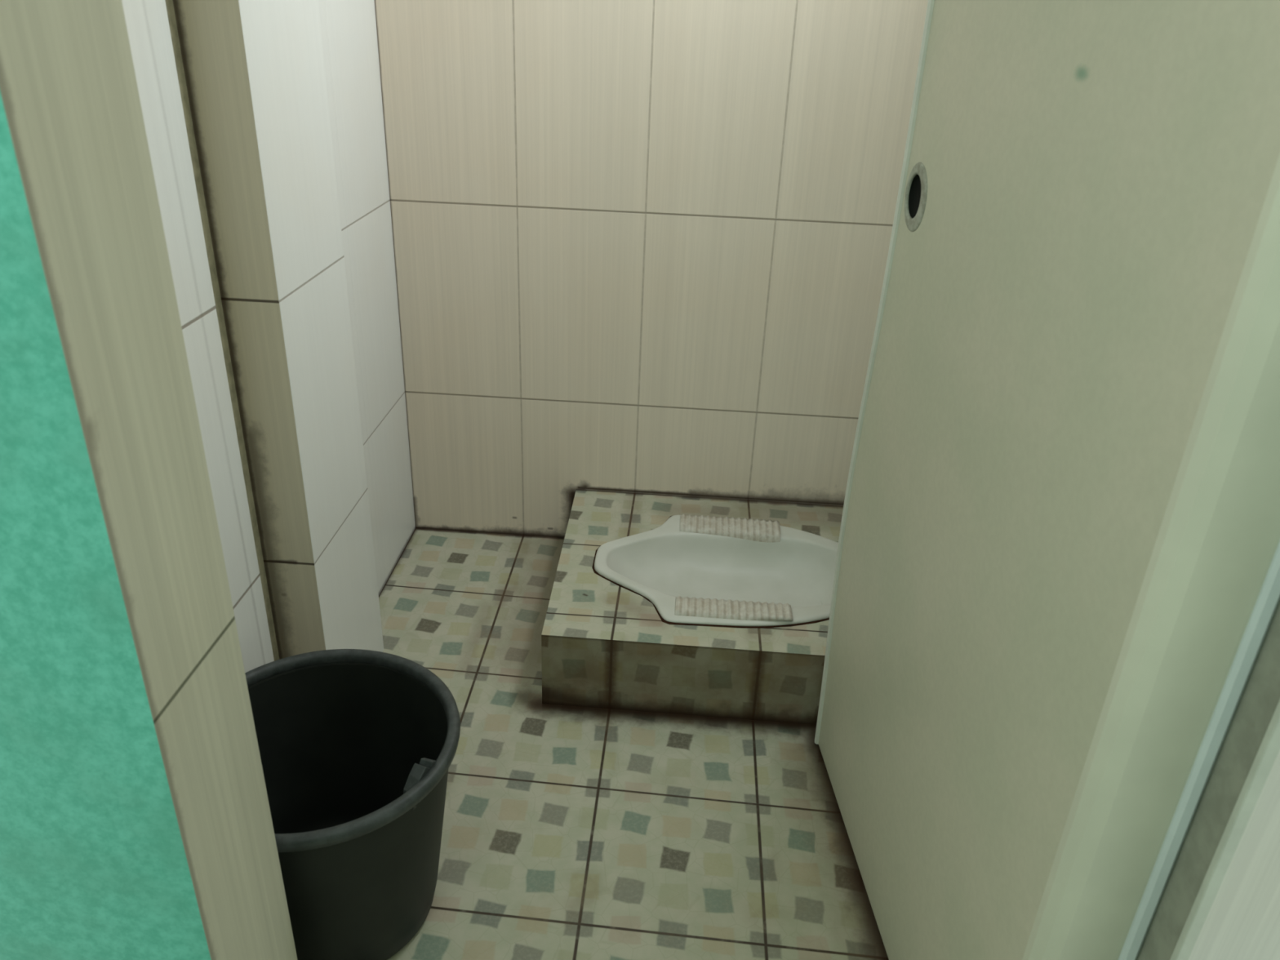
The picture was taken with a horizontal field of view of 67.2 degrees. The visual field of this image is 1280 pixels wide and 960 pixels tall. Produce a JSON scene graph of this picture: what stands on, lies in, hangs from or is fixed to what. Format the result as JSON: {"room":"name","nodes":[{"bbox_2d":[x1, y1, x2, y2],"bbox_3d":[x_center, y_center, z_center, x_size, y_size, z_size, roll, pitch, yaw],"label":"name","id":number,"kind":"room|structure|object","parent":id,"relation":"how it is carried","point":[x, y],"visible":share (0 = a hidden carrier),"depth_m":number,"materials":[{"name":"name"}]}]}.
{"room":"public restroom","nodes":[
{"label":"public restroom","id":0,"kind":"room"},
{"bbox_2d":[121,0,415,672],"bbox_3d":[-0.572,-0.690,1.144,0.125,2.500,1.195,4,27,2],"label":"wall","id":1,"kind":"structure","parent":0,"point":[348,27],"depth_m":1.44,"materials":[{"name":"tile"}]},
{"bbox_2d":[173,0,383,659],"bbox_3d":[-0.539,-0.711,1.161,0.188,2.475,0.250,4,27,2],"label":"wall pillar","id":2,"kind":"structure","parent":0,"point":[255,72],"depth_m":1.32,"materials":[{"name":"tile"}]},
{"bbox_2d":[378,528,888,959],"bbox_3d":[-0.104,0.932,0.670,1.200,0.061,3.575,4,27,2],"label":"floor","id":3,"kind":"structure","parent":0,"point":[569,833],"depth_m":1.47,"materials":[{"name":"tile"}]},
{"bbox_2d":[244,648,460,959],"bbox_3d":[-0.400,0.438,1.243,0.344,0.309,0.344,4,27,2],"label":"bucket","id":4,"kind":"object","parent":3,"relation":"on","point":[357,748],"visible":0.66,"depth_m":1.29,"materials":[{"name":"black plastic"}]},
{"bbox_2d":[541,488,843,724],"bbox_3d":[0.171,0.229,1.898,0.668,0.163,0.570,4,27,2],"label":"platform","id":5,"kind":"object","parent":3,"relation":"on","point":[604,645],"visible":0.66,"depth_m":1.66,"materials":[{"name":"tile"}]},
{"bbox_2d":[591,514,838,627],"bbox_3d":[0.183,0.194,1.861,0.548,0.095,0.412,4,27,2],"label":"toilet","id":6,"kind":"object","parent":5,"relation":"on","point":[695,570],"visible":0.91,"depth_m":1.93,"materials":[{"name":"ceramic"}]},
{"bbox_2d":[0,0,1279,959],"bbox_3d":[-0.179,-0.376,0.523,3.250,2.475,0.141,4,27,2],"label":"wall","id":7,"kind":"structure","parent":0,"point":[136,824],"depth_m":0.72,"materials":[{"name":"teal paint"}]},
{"bbox_2d":[814,0,1279,959],"bbox_3d":[0.367,-0.307,0.895,0.036,1.992,0.705,0,27,-4],"label":"door","id":8,"kind":"structure","parent":7,"relation":"in","point":[1084,184],"depth_m":0.90,"materials":[{"name":"beige plastic"}]},
{"bbox_2d":[1022,154,1279,959],"bbox_3d":[0.418,-0.148,0.586,0.086,1.995,0.044,4,27,2],"label":"trim","id":9,"kind":"structure","parent":7,"relation":"attached to","point":[1208,598],"depth_m":0.70,"materials":[{"name":"beige plastic"}]},
{"bbox_2d":[1169,699,1279,959],"bbox_3d":[0.460,-0.138,0.518,0.010,2.050,0.007,4,27,2],"label":"trim","id":10,"kind":"structure","parent":7,"relation":"attached to","point":[1268,750],"depth_m":0.72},
{"bbox_2d":[374,0,928,537],"bbox_3d":[0.044,-0.948,1.709,1.275,2.500,0.125,4,27,2],"label":"wall","id":11,"kind":"structure","parent":0,"point":[639,246],"depth_m":1.88,"materials":[{"name":"tile"}]}
]}

